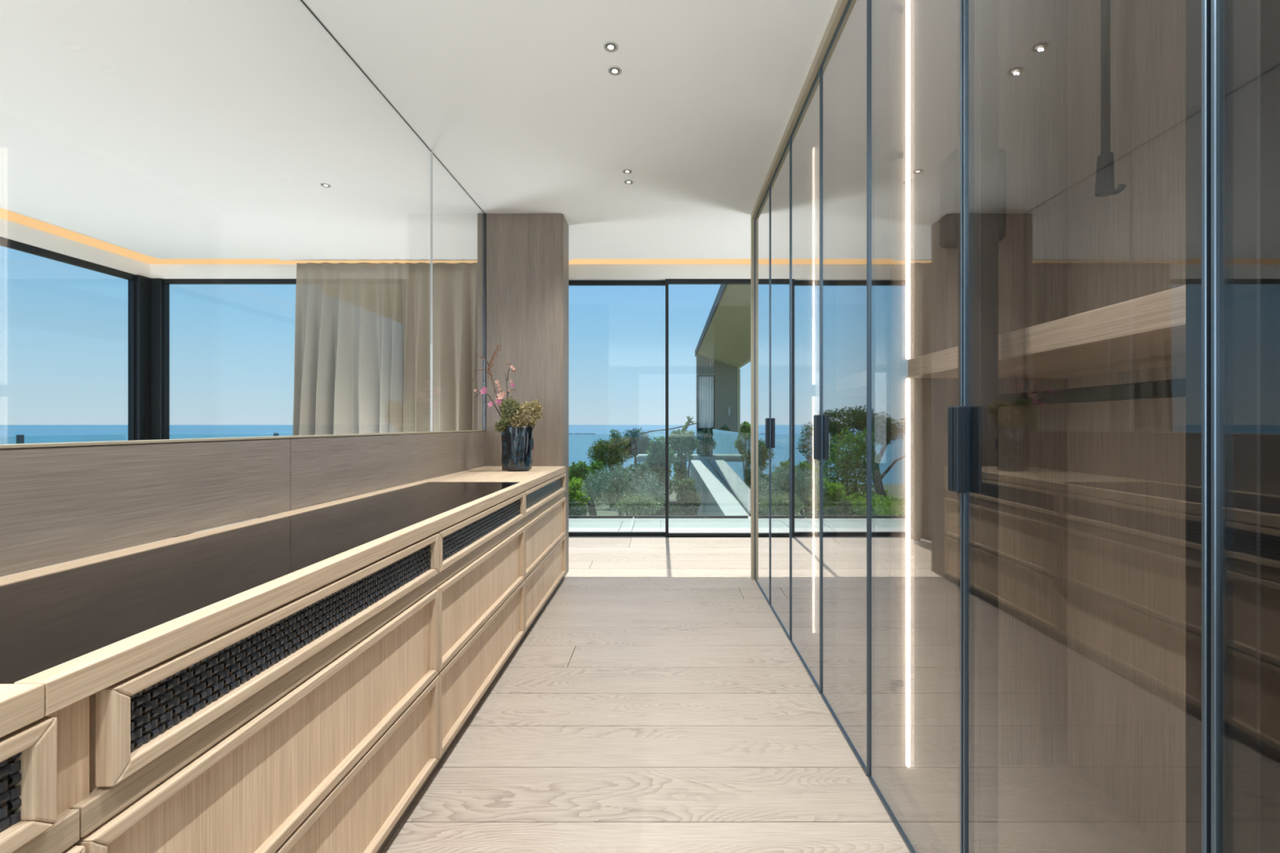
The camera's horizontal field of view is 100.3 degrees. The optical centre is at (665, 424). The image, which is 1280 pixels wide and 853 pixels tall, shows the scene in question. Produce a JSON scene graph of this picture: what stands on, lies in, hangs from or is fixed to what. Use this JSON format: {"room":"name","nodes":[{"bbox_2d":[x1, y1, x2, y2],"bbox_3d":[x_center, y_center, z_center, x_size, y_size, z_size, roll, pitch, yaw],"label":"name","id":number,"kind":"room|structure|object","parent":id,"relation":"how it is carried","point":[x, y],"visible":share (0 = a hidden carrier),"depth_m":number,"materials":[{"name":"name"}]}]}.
{"room":"walk-in closet","nodes":[
{"label":"walk-in closet","id":0,"kind":"room"},
{"bbox_2d":[0,207,150,277],"bbox_3d":[-5.230,-1.600,1.321,0.120,0.276,8.042,0,0,0],"label":"wall","id":1,"kind":"structure","parent":0,"point":[9,229],"depth_m":4.62,"materials":[{"name":"white paint"}]},
{"bbox_2d":[0,236,135,440],"bbox_3d":[-5.198,-0.165,1.251,0.044,2.594,7.902,0,0,0],"label":"window","id":2,"kind":"structure","parent":1,"relation":"in","point":[6,242],"depth_m":5.16,"materials":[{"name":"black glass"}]},
{"bbox_2d":[0,208,149,263],"bbox_3d":[-5.162,-1.642,1.311,0.013,0.072,8.022,0,0,0],"label":"light","id":3,"kind":"object","parent":1,"relation":"attached to","point":[4,214],"visible":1,"depth_m":4.61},
{"bbox_2d":[0,0,837,258],"bbox_3d":[-1.230,-1.536,1.100,6.860,0.020,7.600,0,0,0],"label":"ceiling","id":4,"kind":"structure","parent":0,"point":[160,129],"depth_m":2.65,"materials":[{"name":"white paint"}]},
{"bbox_2d":[0,206,158,258],"bbox_3d":[-1.236,-1.632,1.106,6.872,0.212,7.612,0,0,0],"label":"trim","id":5,"kind":"structure","parent":4,"relation":"attached to","point":[0,206],"depth_m":4.22,"materials":[{"name":"white paint"}]},
{"bbox_2d":[320,182,330,187],"bbox_3d":[-2.170,-1.525,3.400,0.057,0.002,0.057,0,0,0],"label":"recessed light","id":6,"kind":"object","parent":4,"relation":"in","point":[326,185],"visible":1,"depth_m":3.40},
{"bbox_2d":[604,41,617,52],"bbox_3d":[-0.223,-1.525,2.153,0.057,0.002,0.057,0,0,0],"label":"recessed light","id":7,"kind":"object","parent":4,"relation":"in","point":[611,48],"visible":1,"depth_m":2.15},
{"bbox_2d":[608,66,621,75],"bbox_3d":[-0.221,-1.525,2.299,0.057,0.002,0.057,0,0,0],"label":"recessed light","id":8,"kind":"object","parent":4,"relation":"in","point":[614,72],"visible":1,"depth_m":2.30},
{"bbox_2d":[622,168,631,173],"bbox_3d":[-0.233,-1.525,3.213,0.057,0.002,0.057,0,0,0],"label":"recessed light","id":9,"kind":"object","parent":4,"relation":"in","point":[625,171],"visible":1,"depth_m":3.21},
{"bbox_2d":[624,179,633,184],"bbox_3d":[-0.235,-1.525,3.354,0.057,0.002,0.057,0,0,0],"label":"recessed light","id":10,"kind":"object","parent":4,"relation":"in","point":[627,181],"visible":1,"depth_m":3.35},
{"bbox_2d":[150,264,751,279],"bbox_3d":[-1.495,-1.600,5.402,7.590,0.276,0.120,0,0,0],"label":"wall","id":11,"kind":"structure","parent":0,"point":[576,272],"depth_m":5.34,"materials":[{"name":"white paint"}]},
{"bbox_2d":[128,275,163,440],"bbox_3d":[-5.145,-0.170,5.297,0.210,2.584,0.190,0,0,0],"label":"column","id":12,"kind":"structure","parent":11,"relation":"in","point":[148,291],"depth_m":5.29,"materials":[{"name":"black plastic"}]},
{"bbox_2d":[163,279,296,537],"bbox_3d":[-3.445,-0.165,5.397,3.210,2.594,0.094,0,0,0],"label":"window","id":13,"kind":"structure","parent":11,"relation":"in","point":[166,282],"depth_m":5.35,"materials":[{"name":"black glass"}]},
{"bbox_2d":[149,256,751,264],"bbox_3d":[-1.484,-1.642,5.335,7.368,0.072,0.013,0,0,0],"label":"light","id":14,"kind":"object","parent":11,"relation":"attached to","point":[153,260],"visible":0.36,"depth_m":5.33,"materials":[{"name":"orange"}]},
{"bbox_2d":[568,279,751,537],"bbox_3d":[0.170,-0.165,5.397,4.060,2.594,0.094,0,0,0],"label":"window","id":15,"kind":"structure","parent":11,"relation":"in","point":[665,282],"depth_m":5.35,"materials":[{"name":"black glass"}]},
{"bbox_2d":[0,537,910,852],"bbox_3d":[-1.485,1.222,1.351,7.570,0.200,8.102,0,0,0],"label":"floor","id":16,"kind":"structure","parent":0,"point":[657,701],"depth_m":1.91,"materials":[{"name":"brown wood"}]},
{"bbox_2d":[0,696,88,852],"bbox_3d":[-1.026,0.732,0.145,0.608,0.780,1.090,0,0,0],"label":"base cabinet","id":17,"kind":"object","parent":16,"relation":"on","point":[44,763],"visible":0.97,"depth_m":0.62,"materials":[{"name":"brown wood"}]},
{"bbox_2d":[0,751,21,832],"bbox_3d":[-0.742,0.410,0.118,0.009,0.087,0.987,0,0,0],"label":"grille","id":18,"kind":"object","parent":17,"relation":"attached to","point":[11,768],"depth_m":0.60,"materials":[{"name":"black wicker"}]},
{"bbox_2d":[0,684,44,737],"bbox_3d":[-1.016,0.321,0.010,0.588,0.040,1.220,0,0,0],"label":"countertop","id":19,"kind":"structure","parent":17,"relation":"on","point":[21,705],"depth_m":0.60,"materials":[{"name":"brown wood"}]},
{"bbox_2d":[70,533,438,852],"bbox_3d":[-1.026,0.732,1.184,0.608,0.780,1.032,0,0,0],"label":"base cabinet","id":20,"kind":"object","parent":16,"relation":"on","point":[309,724],"visible":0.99,"depth_m":1.03,"materials":[{"name":"brown wood"}]},
{"bbox_2d":[128,543,431,752],"bbox_3d":[-0.742,0.410,1.197,0.009,0.087,0.956,0,0,0],"label":"grille","id":21,"kind":"object","parent":20,"relation":"attached to","point":[157,711],"depth_m":0.96,"materials":[{"name":"black wicker"}]},
{"bbox_2d":[0,466,565,715],"bbox_3d":[-1.016,0.321,2.236,0.588,0.040,3.229,0,0,0],"label":"countertop","id":22,"kind":"structure","parent":20,"relation":"on","point":[79,628],"depth_m":1.05,"materials":[{"name":"brown wood"}]},
{"bbox_2d":[0,435,290,577],"bbox_3d":[-1.329,0.170,0.630,0.043,0.260,2.459,0,0,0],"label":"backsplash panel","id":23,"kind":"object","parent":22,"relation":"on","point":[60,502],"visible":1,"depth_m":1.29,"materials":[{"name":"grey wood"}]},
{"bbox_2d":[289,430,484,510],"bbox_3d":[-1.329,0.170,2.856,0.043,0.260,1.988,0,0,0],"label":"backsplash panel","id":24,"kind":"object","parent":22,"relation":"on","point":[323,468],"visible":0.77,"depth_m":2.37,"materials":[{"name":"grey wood"}]},
{"bbox_2d":[20,0,484,444],"bbox_3d":[-1.310,-0.744,2.047,0.013,1.565,3.595,0,0,0],"label":"glass wall","id":25,"kind":"structure","parent":24,"relation":"on","point":[431,153],"depth_m":2.98,"materials":[{"name":"clear glass"}]},
{"bbox_2d":[501,426,533,471],"bbox_3d":[-0.975,0.155,3.478,0.223,0.290,0.160,0,0,0],"label":"vase","id":26,"kind":"object","parent":22,"relation":"on","point":[517,443],"visible":0.96,"depth_m":3.41,"materials":[{"name":"blue ceramic"}]},
{"bbox_2d":[471,344,501,410],"bbox_3d":[-1.121,-0.170,3.458,0.260,0.705,0.052,0,0,0],"label":"branch","id":27,"kind":"object","parent":26,"relation":"in","point":[496,381],"visible":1,"depth_m":3.46,"materials":[{"name":"pink plant"}]},
{"bbox_2d":[473,386,501,416],"bbox_3d":[-1.110,-0.031,3.439,0.239,0.427,0.091,0,0,0],"label":"branch","id":28,"kind":"object","parent":26,"relation":"in","point":[483,389],"visible":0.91,"depth_m":3.41,"materials":[{"name":"pink plant"}]},
{"bbox_2d":[493,421,506,432],"bbox_3d":[-1.046,0.075,3.432,0.108,0.194,0.103,0,0,0],"label":"hydrangea","id":29,"kind":"object","parent":26,"relation":"in","point":[499,427],"visible":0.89,"depth_m":3.40,"materials":[{"name":"green plant"}]},
{"bbox_2d":[493,386,506,412],"bbox_3d":[-1.051,-0.032,3.442,0.120,0.428,0.085,0,0,0],"label":"branch","id":30,"kind":"object","parent":26,"relation":"in","point":[501,395],"visible":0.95,"depth_m":3.42,"materials":[{"name":"pink plant"}]},
{"bbox_2d":[499,396,519,426],"bbox_3d":[-0.999,0.000,3.412,0.132,0.362,0.130,0,0,0],"label":"hydrangea","id":31,"kind":"object","parent":26,"relation":"in","point":[506,414],"visible":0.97,"depth_m":3.38,"materials":[{"name":"green plant"}]},
{"bbox_2d":[505,362,515,426],"bbox_3d":[-1.004,-0.110,3.458,0.074,0.583,0.053,0,0,0],"label":"branch","id":32,"kind":"object","parent":26,"relation":"in","point":[513,384],"visible":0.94,"depth_m":3.45,"materials":[{"name":"pink plant"}]},
{"bbox_2d":[509,399,543,427],"bbox_3d":[-0.904,0.006,3.429,0.216,0.352,0.163,0,0,0],"label":"hydrangea","id":33,"kind":"object","parent":26,"relation":"in","point":[520,420],"visible":0.98,"depth_m":3.41,"materials":[{"name":"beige plant"}]},
{"bbox_2d":[531,410,542,431],"bbox_3d":[-0.867,0.038,3.449,0.141,0.269,0.059,0,0,0],"label":"hydrangea","id":34,"kind":"object","parent":26,"relation":"in","point":[539,415],"visible":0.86,"depth_m":3.45,"materials":[{"name":"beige plant"}]},
{"bbox_2d":[289,262,477,511],"bbox_3d":[-2.345,-0.220,5.100,2.589,2.653,0.191,0,0,0],"label":"curtain","id":35,"kind":"object","parent":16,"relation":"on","point":[362,329],"visible":0.48,"depth_m":5.10,"materials":[{"name":"fabric"}]},
{"bbox_2d":[172,536,751,537],"bbox_3d":[-1.485,1.135,5.386,7.370,0.014,0.112,0,0,0],"label":"trim","id":36,"kind":"structure","parent":16,"relation":"on","point":[569,536],"depth_m":5.33,"materials":[{"name":"black metal"}]},
{"bbox_2d":[431,492,524,775],"bbox_3d":[-1.026,0.732,2.215,0.608,0.780,1.030,0,0,0],"label":"base cabinet","id":37,"kind":"object","parent":16,"relation":"on","point":[480,583],"visible":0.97,"depth_m":2.06,"materials":[{"name":"brown wood"}]},
{"bbox_2d":[442,498,520,561],"bbox_3d":[-0.742,0.410,2.215,0.009,0.087,0.980,0,0,0],"label":"grille","id":38,"kind":"object","parent":37,"relation":"attached to","point":[461,540],"depth_m":2.09,"materials":[{"name":"black wicker"}]},
{"bbox_2d":[477,213,568,579],"bbox_3d":[-1.054,-0.202,3.966,0.618,2.647,0.239,0,0,0],"label":"column","id":39,"kind":"structure","parent":16,"relation":"on","point":[523,259],"depth_m":3.85,"materials":[{"name":"brown wood"}]},
{"bbox_2d":[520,472,565,643],"bbox_3d":[-1.026,0.732,3.289,0.608,0.780,1.119,0,0,0],"label":"base cabinet","id":40,"kind":"object","parent":16,"relation":"on","point":[544,522],"visible":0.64,"depth_m":3.19,"materials":[{"name":"brown wood"}]},
{"bbox_2d":[751,218,754,579],"bbox_3d":[0.944,-0.202,3.867,0.653,2.647,0.030,0,0,0],"label":"end panel","id":41,"kind":"object","parent":16,"relation":"on","point":[752,220],"visible":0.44,"depth_m":3.85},
{"bbox_2d":[751,128,790,640],"bbox_3d":[0.943,-0.202,3.299,0.655,2.648,1.107,0,0,0],"label":"wardrobe","id":42,"kind":"object","parent":16,"relation":"on","point":[771,213],"visible":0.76,"depth_m":3.19,"materials":[{"name":"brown glass"}]},
{"bbox_2d":[786,0,867,775],"bbox_3d":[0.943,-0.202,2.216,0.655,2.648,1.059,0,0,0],"label":"glass door","id":43,"kind":"structure","parent":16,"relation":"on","point":[827,126],"depth_m":2.12,"materials":[{"name":"clear glass"}]},
{"bbox_2d":[867,0,1210,852],"bbox_3d":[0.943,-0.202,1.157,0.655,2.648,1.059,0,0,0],"label":"glass door","id":44,"kind":"structure","parent":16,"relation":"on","point":[1039,395],"depth_m":1.53,"materials":[{"name":"clear glass"}]},
{"bbox_2d":[939,0,1126,248],"bbox_3d":[0.922,-0.893,1.153,0.155,0.794,1.009,0,0,0],"label":"lift","id":45,"kind":"object","parent":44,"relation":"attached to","point":[948,168],"visible":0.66,"depth_m":1.55,"materials":[{"name":"black plastic"}]},
{"bbox_2d":[906,284,1186,377],"bbox_3d":[0.998,-0.172,1.153,0.502,0.057,1.013,0,0,0],"label":"shelf","id":46,"kind":"object","parent":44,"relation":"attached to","point":[1146,335],"depth_m":1.06,"materials":[{"name":"brown wood"}]},
{"bbox_2d":[1210,0,1279,852],"bbox_3d":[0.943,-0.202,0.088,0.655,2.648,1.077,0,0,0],"label":"door frame","id":47,"kind":"structure","parent":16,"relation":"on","point":[1245,34],"depth_m":0.60,"materials":[{"name":"brown metal"}]},
{"bbox_3d":[-1.495,-1.858,1.381,7.590,0.240,8.162,0,0,0],"label":"ceiling","id":48,"kind":"structure","parent":0,"visible":0},
{"bbox_2d":[278,258,572,260],"bbox_3d":[-2.300,-1.593,5.100,2.800,0.030,0.060,0,0,0],"label":"trim","id":49,"kind":"structure","parent":48,"relation":"attached to","point":[278,259],"depth_m":5.09,"materials":[{"name":"white paint"}]},
{"label":"outside","id":50,"kind":"structure","parent":0,"visible":0},
{"bbox_2d":[0,424,751,483],"bbox_3d":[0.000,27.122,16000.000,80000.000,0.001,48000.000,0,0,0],"label":"sea","id":51,"kind":"structure","parent":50,"point":[579,444],"depth_m":1695.94,"materials":[{"name":"liquid"}]},
{"bbox_2d":[568,433,595,434],"bbox_3d":[-245.218,25.998,1500.029,96.033,2.847,10.920,0,0,0],"label":"breakwater","id":52,"kind":"object","parent":51,"relation":"in","point":[569,433],"visible":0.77,"depth_m":1497.03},
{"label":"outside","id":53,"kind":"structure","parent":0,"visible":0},
{"bbox_2d":[268,484,676,515],"bbox_3d":[0.000,25.337,58.250,412.000,45.768,103.500,0,0,0],"label":"terrain","id":54,"kind":"structure","parent":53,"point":[600,512],"depth_m":21.53,"materials":[{"name":"plant"}]},
{"bbox_2d":[568,498,589,515],"bbox_3d":[-1.478,1.884,8.390,0.551,1.457,0.416,0,0,0],"label":"leafy shrub","id":55,"kind":"object","parent":54,"relation":"on","point":[575,509],"visible":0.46,"depth_m":8.32,"materials":[{"name":"green plant"}]},
{"bbox_2d":[568,476,591,506],"bbox_3d":[-1.825,1.891,10.378,0.766,1.726,0.606,0,0,0],"label":"leafy shrub","id":56,"kind":"object","parent":54,"relation":"on","point":[574,493],"visible":0.44,"depth_m":10.29,"materials":[{"name":"green plant"}]},
{"bbox_2d":[568,458,610,506],"bbox_3d":[-1.996,1.895,13.169,1.234,2.088,1.105,0,0,0],"label":"leafy shrub","id":57,"kind":"object","parent":54,"relation":"on","point":[577,470],"visible":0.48,"depth_m":12.86,"materials":[{"name":"green plant"}]},
{"bbox_2d":[583,466,596,515],"bbox_3d":[-2.269,2.130,14.970,1.094,1.916,1.035,0,0,0],"label":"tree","id":58,"kind":"object","parent":54,"relation":"on","point":[592,509],"visible":0.04,"depth_m":14.91,"materials":[{"name":"green plant"}]},
{"bbox_2d":[585,493,604,508],"bbox_3d":[-4.364,3.492,24.082,3.618,2.105,3.291,0,0,0],"label":"bush","id":59,"kind":"object","parent":54,"relation":"on","point":[599,494],"visible":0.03,"depth_m":23.82,"materials":[{"name":"green plant"}]},
{"bbox_2d":[586,429,630,507],"bbox_3d":[-2.510,1.898,23.065,2.002,3.485,1.469,0,0,0],"label":"pine tree","id":60,"kind":"object","parent":54,"relation":"on","point":[613,447],"visible":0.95,"depth_m":22.91,"materials":[{"name":"green plant"}]},
{"bbox_2d":[578,462,670,516],"bbox_3d":[-0.718,1.666,9.243,1.597,2.014,1.041,0,0,0],"label":"bush","id":61,"kind":"object","parent":54,"relation":"on","point":[608,478],"visible":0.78,"depth_m":9.13,"materials":[{"name":"green plant"}]},
{"bbox_2d":[618,427,654,467],"bbox_3d":[-1.438,2.026,27.017,2.004,3.771,1.505,0,0,0],"label":"pine tree","id":62,"kind":"object","parent":54,"relation":"on","point":[640,447],"visible":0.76,"depth_m":26.76,"materials":[{"name":"green plant"}]},
{"bbox_2d":[603,460,671,493],"bbox_3d":[-1.016,2.100,16.018,2.342,2.096,1.272,0,0,0],"label":"leafy shrub","id":63,"kind":"object","parent":54,"relation":"on","point":[643,466],"visible":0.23,"depth_m":15.86,"materials":[{"name":"green plant"}]},
{"bbox_2d":[612,492,663,515],"bbox_3d":[-0.413,1.797,7.969,0.759,1.580,0.617,0,0,0],"label":"flowering shrub","id":64,"kind":"object","parent":54,"relation":"on","point":[628,506],"visible":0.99,"depth_m":7.86,"materials":[{"name":"green plant"}]},
{"bbox_2d":[642,497,675,515],"bbox_3d":[-0.136,1.924,9.005,0.607,1.462,0.525,0,0,0],"label":"leafy shrub","id":65,"kind":"object","parent":54,"relation":"on","point":[660,513],"visible":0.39,"depth_m":8.89,"materials":[{"name":"green plant"}]},
{"bbox_2d":[644,435,675,515],"bbox_3d":[-0.118,1.489,10.454,0.630,2.540,0.550,0,0,0],"label":"climbing shrub","id":66,"kind":"object","parent":54,"relation":"on","point":[657,451],"visible":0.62,"depth_m":10.40,"materials":[{"name":"green plant"}]},
{"bbox_2d":[668,499,697,515],"bbox_3d":[0.230,4.497,13.150,1.060,5.250,0.300,0,0,0],"label":"wall","id":67,"kind":"structure","parent":54,"relation":"on","point":[672,501],"depth_m":13.00,"materials":[{"name":"stone"}]},
{"bbox_2d":[668,429,698,507],"bbox_3d":[0.354,1.502,12.580,0.852,2.809,0.695,0,0,0],"label":"climbing shrub","id":68,"kind":"object","parent":54,"relation":"on","point":[686,443],"visible":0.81,"depth_m":12.49,"materials":[{"name":"green plant"}]},
{"bbox_2d":[676,415,694,495],"bbox_3d":[0.505,1.369,13.498,0.490,3.185,0.315,0,0,0],"label":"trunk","id":69,"kind":"object","parent":54,"relation":"on","point":[687,423],"visible":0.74,"depth_m":13.46,"materials":[{"name":"plant"}]},
{"bbox_2d":[674,475,702,515],"bbox_3d":[0.439,1.892,10.605,0.587,1.754,0.466,0,0,0],"label":"leafy shrub","id":70,"kind":"object","parent":54,"relation":"on","point":[686,492],"visible":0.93,"depth_m":10.49,"materials":[{"name":"green plant"}]},
{"bbox_2d":[694,284,751,515],"bbox_3d":[2.466,2.067,14.700,2.867,10.110,13.600,0,0,0],"label":"neighbour wing","id":71,"kind":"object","parent":54,"relation":"on","point":[723,347],"visible":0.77,"depth_m":17.42},
{"bbox_2d":[697,376,713,427],"bbox_3d":[1.390,-0.778,18.630,0.550,1.800,0.093,0,0,0],"label":"window curtain","id":72,"kind":"object","parent":71,"relation":"hanging from","point":[705,384],"depth_m":18.63,"materials":[{"name":"white fabric"}]},
{"bbox_2d":[728,407,730,415],"bbox_3d":[2.195,-0.453,18.480,0.090,0.290,0.040,0,0,0],"label":"wall lamp","id":73,"kind":"object","parent":71,"relation":"attached to","point":[729,408],"depth_m":18.46,"materials":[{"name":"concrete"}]},
{"bbox_2d":[718,424,730,431],"bbox_3d":[1.655,1.540,15.187,0.647,3.089,0.525,0,0,0],"label":"leafy shrub","id":74,"kind":"object","parent":54,"relation":"on","point":[726,428],"visible":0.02,"depth_m":15.07,"materials":[{"name":"green plant"}]},
{"bbox_2d":[740,421,751,434],"bbox_3d":[3.269,1.700,22.006,0.980,3.733,0.721,0,0,0],"label":"leafy tree","id":75,"kind":"object","parent":54,"relation":"on","point":[745,428],"visible":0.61,"depth_m":21.83,"materials":[{"name":"green plant"}]},
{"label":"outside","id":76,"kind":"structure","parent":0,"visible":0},
{"bbox_2d":[637,422,742,435],"bbox_3d":[0.841,0.232,24.505,5.022,0.810,5.036,0,0,0],"label":"overhead cable","id":77,"kind":"object","parent":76,"point":[694,423],"visible":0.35,"depth_m":25.73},
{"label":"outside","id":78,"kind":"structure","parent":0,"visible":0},
{"bbox_2d":[690,459,751,516],"bbox_3d":[1.030,1.647,11.703,0.600,1.050,10.395,0,0,0],"label":"beam","id":79,"kind":"structure","parent":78,"point":[717,500],"depth_m":9.59,"materials":[{"name":"concrete"}]},
{"bbox_2d":[706,428,751,515],"bbox_3d":[1.170,0.619,11.660,0.301,1.005,10.289,0,0,0],"label":"glass balustrade","id":80,"kind":"object","parent":79,"relation":"on","point":[728,452],"visible":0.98,"depth_m":8.56,"materials":[{"name":"clear glass"}]},
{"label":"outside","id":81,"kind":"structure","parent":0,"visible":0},
{"bbox_2d":[193,521,751,533],"bbox_3d":[-1.050,1.272,1.595,11.100,0.300,9.190,0,0,0],"label":"terrace","id":82,"kind":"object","parent":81,"point":[673,526],"visible":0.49,"depth_m":5.84,"materials":[{"name":"stone"}]},
{"bbox_2d":[240,516,751,522],"bbox_3d":[-1.050,1.572,6.350,11.100,0.900,0.300,0,0,0],"label":"kerb","id":83,"kind":"object","parent":82,"relation":"attached to","point":[633,519],"visible":0.03,"depth_m":6.29,"materials":[{"name":"concrete"}]},
{"bbox_2d":[273,432,279,514],"bbox_3d":[-4.720,0.612,6.455,0.050,1.020,0.030,0,0,0],"label":"post","id":84,"kind":"object","parent":83,"relation":"on","point":[274,433],"visible":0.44,"depth_m":6.44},
{"bbox_2d":[257,515,748,518],"bbox_3d":[-2.730,0.619,6.400,7.428,1.005,0.031,0,0,0],"label":"glass balustrade","id":85,"kind":"object","parent":83,"relation":"on","point":[570,517],"visible":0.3,"depth_m":6.38,"materials":[{"name":"clear glass"}]},
{"bbox_3d":[-6.500,1.572,1.595,0.200,0.900,9.190,0,0,0],"label":"kerb","id":86,"kind":"object","parent":82,"relation":"attached to","visible":0},
{"bbox_2d":[16,435,24,444],"bbox_3d":[-6.460,0.612,5.335,0.050,1.020,0.030,0,0,0],"label":"post","id":87,"kind":"object","parent":86,"relation":"on","point":[20,438],"visible":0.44,"depth_m":5.32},
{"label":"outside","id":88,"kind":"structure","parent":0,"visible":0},
{"bbox_2d":[635,453,706,462],"bbox_3d":[0.345,1.102,17.695,2.590,0.160,1.490,0,0,0],"label":"terrace slab","id":89,"kind":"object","parent":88,"point":[638,459],"visible":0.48,"depth_m":16.95,"materials":[{"name":"concrete"}]},
{"bbox_2d":[638,455,706,456],"bbox_3d":[0.340,0.595,17.050,2.468,0.855,0.031,0,0,0],"label":"glass balustrade","id":90,"kind":"object","parent":89,"relation":"on","point":[638,455],"visible":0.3,"depth_m":17.03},
{"bbox_2d":[697,426,714,455],"bbox_3d":[1.395,0.599,17.718,0.842,1.086,0.645,0,0,0],"label":"leafy shrub","id":91,"kind":"object","parent":89,"relation":"on","point":[702,446],"visible":0.34,"depth_m":17.63,"materials":[{"name":"green plant"}]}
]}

